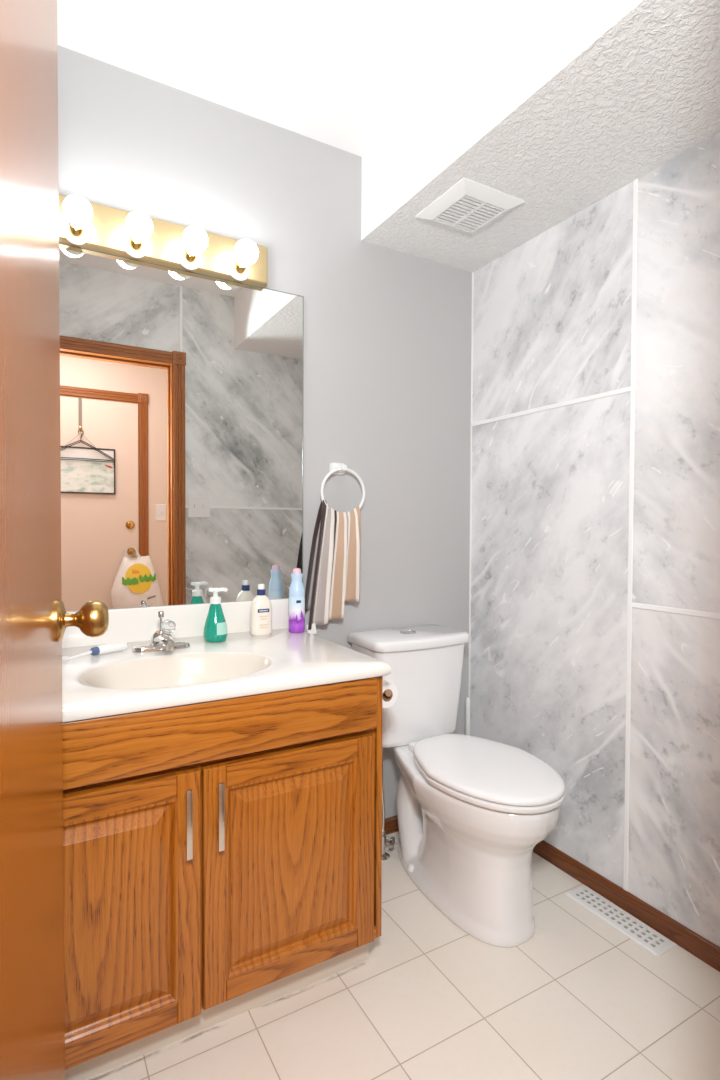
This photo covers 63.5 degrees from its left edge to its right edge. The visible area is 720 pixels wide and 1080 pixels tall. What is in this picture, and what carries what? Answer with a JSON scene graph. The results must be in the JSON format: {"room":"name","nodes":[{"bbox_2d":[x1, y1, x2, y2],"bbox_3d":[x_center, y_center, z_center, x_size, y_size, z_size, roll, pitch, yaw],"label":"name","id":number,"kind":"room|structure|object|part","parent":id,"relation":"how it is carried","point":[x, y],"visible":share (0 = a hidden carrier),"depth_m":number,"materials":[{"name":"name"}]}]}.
{"room":"bathroom","nodes":[
{"label":"bathroom","id":0,"kind":"room"},
{"bbox_2d":[57,45,471,818],"bbox_3d":[-0.327,-0.132,2.002,1.945,2.505,0.100,-1,1,-30],"label":"wall","id":1,"kind":"structure","parent":0,"point":[387,332],"depth_m":2.08,"materials":[{"name":"grey paint"}]},
{"bbox_2d":[59,194,266,287],"bbox_3d":[-0.557,-0.886,1.708,0.633,0.130,0.148,-1,1,-30],"label":"vanity light","id":2,"kind":"object","parent":1,"relation":"attached to","point":[85,224],"visible":1,"depth_m":1.70,"materials":[{"name":"gold metal"}]},
{"bbox_2d":[69,221,83,236],"bbox_3d":[-0.782,-0.858,1.604,0.040,0.046,0.040,-1,1,-30],"label":"socket","id":3,"kind":"object","parent":2,"relation":"attached to","point":[74,230],"depth_m":1.59,"materials":[{"name":"gold metal"}]},
{"bbox_3d":[-0.756,-0.879,1.557,0.072,0.072,0.084,-1,1,-30],"label":"bulb","id":4,"kind":"part","parent":2,"relation":"part of","materials":[{"name":"white glass"}]},
{"bbox_2d":[129,235,142,250],"bbox_3d":[-0.647,-0.859,1.681,0.040,0.046,0.040,-1,1,-30],"label":"socket","id":5,"kind":"object","parent":2,"relation":"attached to","point":[134,244],"depth_m":1.67,"materials":[{"name":"gold metal"}]},
{"bbox_3d":[-0.621,-0.880,1.635,0.072,0.072,0.084,-1,1,-30],"label":"bulb","id":6,"kind":"part","parent":2,"relation":"part of","materials":[{"name":"white glass"}]},
{"bbox_2d":[184,248,197,262],"bbox_3d":[-0.512,-0.860,1.758,0.040,0.046,0.040,-1,1,-30],"label":"socket","id":7,"kind":"object","parent":2,"relation":"attached to","point":[189,257],"depth_m":1.75,"materials":[{"name":"gold metal"}]},
{"bbox_3d":[-0.486,-0.881,1.712,0.072,0.072,0.084,-1,1,-30],"label":"bulb","id":8,"kind":"part","parent":2,"relation":"part of","materials":[{"name":"white glass"}]},
{"bbox_2d":[234,260,246,273],"bbox_3d":[-0.377,-0.861,1.835,0.040,0.046,0.040,-1,1,-30],"label":"socket","id":9,"kind":"object","parent":2,"relation":"attached to","point":[239,268],"depth_m":1.83,"materials":[{"name":"gold metal"}]},
{"bbox_3d":[-0.351,-0.882,1.789,0.072,0.072,0.084,-1,1,-30],"label":"bulb","id":10,"kind":"part","parent":2,"relation":"part of","materials":[{"name":"white glass"}]},
{"bbox_2d":[62,598,288,647],"bbox_3d":[-0.637,0.254,1.763,0.960,0.102,0.020,-1,1,-30],"label":"backsplash","id":11,"kind":"structure","parent":1,"relation":"attached to","point":[126,625],"depth_m":1.78,"materials":[{"name":"white stone"}]},
{"bbox_2d":[59,243,303,611],"bbox_3d":[-0.618,-0.315,1.769,0.970,1.036,0.006,-1,1,-30],"label":"wall mirror","id":12,"kind":"object","parent":1,"relation":"attached to","point":[182,391],"visible":0.77,"depth_m":1.79,"materials":[{"name":"white mirror"}]},
{"bbox_2d":[321,463,364,508],"bbox_3d":[-0.068,-0.176,2.054,0.176,0.196,0.064,-1,1,-30],"label":"towel ring","id":13,"kind":"object","parent":1,"relation":"attached to","point":[335,468],"visible":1,"depth_m":2.06,"materials":[{"name":"white plastic"}]},
{"bbox_2d":[305,498,360,633],"bbox_3d":[-0.097,0.085,2.020,0.218,0.468,0.079,-1,1,-30],"label":"hand towel","id":14,"kind":"object","parent":13,"relation":"hanging from","point":[334,568],"visible":1,"depth_m":2.01,"materials":[{"name":"fabric"}]},
{"bbox_2d":[384,815,398,834],"bbox_3d":[0.111,1.090,2.218,0.790,0.057,0.012,-1,1,-30],"label":"baseboard","id":15,"kind":"structure","parent":1,"relation":"attached to","point":[391,823],"depth_m":2.22,"materials":[{"name":"brown wood"}]},
{"bbox_2d":[57,0,503,156],"bbox_3d":[0.066,-1.417,1.297,1.945,0.100,1.660,-1,1,-30],"label":"ceiling","id":16,"kind":"structure","parent":0,"point":[335,73],"depth_m":1.63,"materials":[{"name":"white paint"}]},
{"bbox_2d":[86,831,719,1079],"bbox_3d":[0.056,1.187,1.355,1.945,0.100,1.660,-1,1,-30],"label":"floor","id":17,"kind":"structure","parent":0,"point":[580,999],"depth_m":1.40,"materials":[{"name":"beige tile"}]},
{"bbox_2d":[63,676,382,1079],"bbox_3d":[-0.486,0.738,1.508,0.947,0.788,0.632,-1,1,-30],"label":"vanity cabinet","id":18,"kind":"object","parent":17,"relation":"on","point":[223,857],"visible":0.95,"depth_m":1.28,"materials":[{"name":"brown wood"}]},
{"bbox_3d":[-0.549,0.767,1.150,0.370,0.440,0.012,-1,1,-30],"label":"raised panel","id":19,"kind":"part","parent":18,"relation":"part of","materials":[{"name":"brown wood"}]},
{"bbox_3d":[-0.551,0.767,1.153,0.466,0.536,0.018,-1,1,-30],"label":"door","id":20,"kind":"part","parent":18,"relation":"part of","materials":[{"name":"brown wood"}]},
{"bbox_3d":[-0.363,0.596,1.228,0.013,0.147,0.030,-1,1,-30],"label":"handle","id":21,"kind":"part","parent":18,"relation":"part of","materials":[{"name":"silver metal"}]},
{"bbox_3d":[-0.356,0.416,1.256,0.912,0.131,0.018,-1,1,-30],"label":"false drawer","id":22,"kind":"part","parent":18,"relation":"part of","materials":[{"name":"brown wood"}]},
{"bbox_3d":[-0.304,0.595,1.262,0.013,0.147,0.030,-1,1,-30],"label":"handle","id":23,"kind":"part","parent":18,"relation":"part of","materials":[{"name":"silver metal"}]},
{"bbox_2d":[62,598,390,721],"bbox_3d":[-0.490,0.325,1.508,0.961,0.230,0.612,-1,1,-30],"label":"countertop","id":24,"kind":"structure","parent":18,"relation":"on","point":[245,663],"depth_m":1.54,"materials":[{"name":"white stone"}]},
{"bbox_2d":[62,642,127,660],"bbox_3d":[-0.705,0.295,1.544,0.024,0.024,0.187,1,2,35],"label":"toothbrush","id":25,"kind":"object","parent":24,"relation":"on","point":[120,646],"visible":0.91,"depth_m":1.56,"materials":[{"name":"white plastic"}]},
{"bbox_3d":[-0.676,0.294,1.586,0.024,0.024,0.086,1,2,35],"label":"handle","id":26,"kind":"part","parent":25,"relation":"part of","materials":[{"name":"white plastic"}]},
{"bbox_2d":[132,611,189,652],"bbox_3d":[-0.535,0.255,1.595,0.155,0.104,0.150,-1,1,-30],"label":"faucet","id":27,"kind":"object","parent":24,"relation":"on","point":[161,640],"visible":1,"depth_m":1.60,"materials":[{"name":"silver metal"}]},
{"bbox_3d":[-0.563,0.248,1.648,0.017,0.092,0.017,-1,1,-30],"label":"lift rod","id":28,"kind":"part","parent":27,"relation":"part of","materials":[{"name":"silver metal"}]},
{"bbox_3d":[-0.557,0.299,1.633,0.155,0.015,0.050,-1,1,-30],"label":"plate","id":29,"kind":"part","parent":27,"relation":"part of","materials":[{"name":"silver metal"}]},
{"bbox_3d":[-0.535,0.279,1.595,0.066,0.046,0.150,-1,1,-30],"label":"spout","id":30,"kind":"part","parent":27,"relation":"part of","materials":[{"name":"silver metal"}]},
{"bbox_3d":[-0.532,0.243,1.614,0.041,0.042,0.041,-1,1,-30],"label":"knob","id":31,"kind":"part","parent":27,"relation":"part of","materials":[{"name":"clear plastic"}]},
{"bbox_2d":[204,587,227,641],"bbox_3d":[-0.436,0.224,1.758,0.072,0.160,0.072,-1,1,-30],"label":"soap dispenser","id":32,"kind":"object","parent":24,"relation":"on","point":[215,627],"visible":1,"depth_m":1.74,"materials":[{"name":"teal plastic"}]},
{"bbox_2d":[204,604,227,641],"bbox_3d":[-0.436,0.246,1.758,0.071,0.117,0.071,-1,1,-30],"label":"bottle","id":33,"kind":"object","parent":32,"relation":"attached to","point":[215,627],"depth_m":1.73,"materials":[{"name":"teal plastic"}]},
{"bbox_2d":[250,584,271,635],"bbox_3d":[-0.316,0.221,1.864,0.070,0.162,0.044,-1,1,-30],"label":"lotion bottle","id":34,"kind":"object","parent":24,"relation":"on","point":[261,608],"visible":1,"depth_m":1.85,"materials":[{"name":"beige plastic"}]},
{"bbox_2d":[289,568,304,632],"bbox_3d":[-0.206,0.197,1.908,0.052,0.210,0.054,-1,1,-30],"label":"spray can","id":35,"kind":"object","parent":24,"relation":"on","point":[296,590],"visible":1,"depth_m":1.89,"materials":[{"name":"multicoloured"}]},
{"bbox_2d":[296,610,303,623],"bbox_3d":[-0.196,0.247,1.888,0.028,0.050,0.007,-1,1,-30],"label":"print","id":36,"kind":"object","parent":35,"relation":"attached to","point":[299,613],"depth_m":1.89,"materials":[{"name":"purple plastic"}]},
{"bbox_3d":[-0.155,0.761,1.379,0.434,0.530,0.018,-1,1,-30],"label":"door","id":37,"kind":"part","parent":18,"relation":"part of","materials":[{"name":"brown wood"}]},
{"bbox_3d":[-0.154,0.761,1.377,0.338,0.434,0.012,-1,1,-30],"label":"raised panel","id":38,"kind":"part","parent":18,"relation":"part of","materials":[{"name":"brown wood"}]},
{"bbox_2d":[384,689,391,696],"bbox_3d":[0.022,0.415,1.636,0.066,0.048,0.153,-1,1,-30],"label":"toilet paper holder","id":39,"kind":"object","parent":18,"relation":"attached to","point":[388,692],"visible":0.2,"depth_m":1.58,"materials":[{"name":"brown wood"}]},
{"bbox_2d":[382,680,397,707],"bbox_3d":[0.050,0.423,1.633,0.070,0.070,0.103,-1,1,-30],"label":"toilet roll","id":40,"kind":"object","parent":39,"relation":"on","point":[387,701],"visible":0.38,"depth_m":1.59,"materials":[{"name":"white paper"}]},
{"bbox_2d":[382,747,394,860],"bbox_3d":[0.089,0.919,2.054,0.069,0.406,0.052,1,1,19],"label":"supply valve","id":41,"kind":"object","parent":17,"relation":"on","point":[385,856],"visible":0.59,"depth_m":2.05,"materials":[{"name":"silver metal"}]},
{"bbox_3d":[0.106,1.064,2.051,0.031,0.038,0.038,1,1,23],"label":"oval handle","id":42,"kind":"part","parent":41,"relation":"part of","materials":[{"name":"silver metal"}]},
{"bbox_2d":[348,624,565,947],"bbox_3d":[0.314,0.731,1.874,0.400,0.791,0.773,-1,1,-30],"label":"toilet","id":43,"kind":"object","parent":17,"relation":"on","point":[473,812],"visible":0.98,"depth_m":1.73,"materials":[{"name":"white ceramic"}]},
{"bbox_3d":[0.183,0.539,2.100,0.380,0.340,0.218,-1,1,-30],"label":"tank","id":44,"kind":"part","parent":43,"relation":"part of","materials":[{"name":"white ceramic"}]},
{"bbox_3d":[0.185,0.353,2.094,0.400,0.037,0.246,-1,1,-30],"label":"tank lid","id":45,"kind":"part","parent":43,"relation":"part of","materials":[{"name":"white ceramic"}]},
{"bbox_3d":[0.320,0.920,1.866,0.376,0.413,0.721,-1,1,-30],"label":"bowl","id":46,"kind":"part","parent":43,"relation":"part of","materials":[{"name":"white ceramic"}]},
{"bbox_3d":[0.377,0.680,1.764,0.374,0.023,0.523,-1,1,-30],"label":"seat lid","id":47,"kind":"part","parent":43,"relation":"part of","materials":[{"name":"white plastic"}]},
{"bbox_2d":[465,697,469,734],"bbox_3d":[0.422,0.867,2.285,0.096,0.502,0.095,-1,1,-30],"label":"toilet brush","id":48,"kind":"object","parent":17,"relation":"on","point":[467,706],"visible":0.16,"depth_m":2.27,"materials":[{"name":"white plastic"}]},
{"bbox_2d":[565,885,676,956],"bbox_3d":[0.771,1.128,1.742,0.092,0.006,0.313,-1,1,-30],"label":"floor vent","id":49,"kind":"object","parent":17,"relation":"in","point":[648,938],"visible":1,"depth_m":1.72,"materials":[{"name":"white metal"}]},
{"bbox_2d":[361,0,719,271],"bbox_3d":[0.605,-1.222,1.587,0.524,0.299,1.500,-1,1,-30],"label":"ceiling","id":50,"kind":"structure","parent":0,"point":[557,107],"depth_m":1.54,"materials":[{"name":"white paint"}]},
{"bbox_2d":[416,177,524,235],"bbox_3d":[0.354,-1.069,1.894,0.248,0.022,0.248,-1,1,-30],"label":"exhaust fan","id":51,"kind":"object","parent":50,"relation":"attached to","point":[469,206],"visible":1,"depth_m":1.86,"materials":[{"name":"white plastic"}]},
{"bbox_2d":[435,196,503,230],"bbox_3d":[0.354,-1.063,1.894,0.160,0.009,0.162,-1,1,-30],"label":"grille","id":52,"kind":"object","parent":51,"relation":"attached to","point":[463,213],"depth_m":1.89,"materials":[{"name":"white plastic"}]},
{"bbox_2d":[470,132,719,946],"bbox_3d":[0.872,-0.121,1.767,0.100,2.505,1.500,-1,1,-30],"label":"wall","id":53,"kind":"structure","parent":0,"point":[552,314],"depth_m":1.82,"materials":[{"name":"stone"}]},
{"bbox_2d":[468,272,472,697],"bbox_3d":[0.455,-0.016,2.392,0.004,2.149,0.005,-1,1,-30],"label":"trim","id":54,"kind":"structure","parent":53,"relation":"attached to","point":[472,272],"depth_m":2.39,"materials":[{"name":"white"}]},
{"bbox_2d":[471,386,629,426],"bbox_3d":[0.636,-0.464,2.068,0.004,0.016,0.722,-1,1,-30],"label":"trim","id":55,"kind":"structure","parent":53,"relation":"attached to","point":[626,389],"depth_m":2.00,"materials":[{"name":"white"}]},
{"bbox_2d":[533,840,719,971],"bbox_3d":[0.821,1.103,1.762,0.012,0.057,1.487,-1,1,-30],"label":"baseboard","id":56,"kind":"structure","parent":53,"relation":"attached to","point":[687,939],"depth_m":1.74,"materials":[{"name":"brown wood"}]},
{"bbox_2d":[623,178,637,891],"bbox_3d":[0.818,0.000,1.758,0.004,2.149,0.016,-1,1,-30],"label":"trim","id":57,"kind":"structure","parent":53,"relation":"attached to","point":[635,182],"depth_m":1.75,"materials":[{"name":"white"}]},
{"bbox_2d":[632,603,719,619],"bbox_3d":[1.009,0.204,1.428,0.004,0.016,0.756,-1,1,-30],"label":"trim","id":58,"kind":"structure","parent":53,"relation":"attached to","point":[634,605],"depth_m":1.63,"materials":[{"name":"white"}]},
{"bbox_3d":[0.216,-0.095,0.447,3.050,2.505,0.100,-1,1,-30],"label":"wall","id":59,"kind":"structure","parent":0,"visible":0},
{"bbox_2d":[0,0,108,1079],"bbox_3d":[-0.394,0.119,0.641,0.180,2.040,0.789,0,1,-21],"label":"door","id":60,"kind":"structure","parent":59,"relation":"in","point":[34,619],"depth_m":0.73,"materials":[{"name":"brown wood"}]},
{"bbox_3d":[-0.454,0.132,0.965,0.070,0.061,0.061,-1,1,-30],"label":"knob","id":61,"kind":"part","parent":60,"relation":"part of","materials":[{"name":"gold metal"}]}
]}

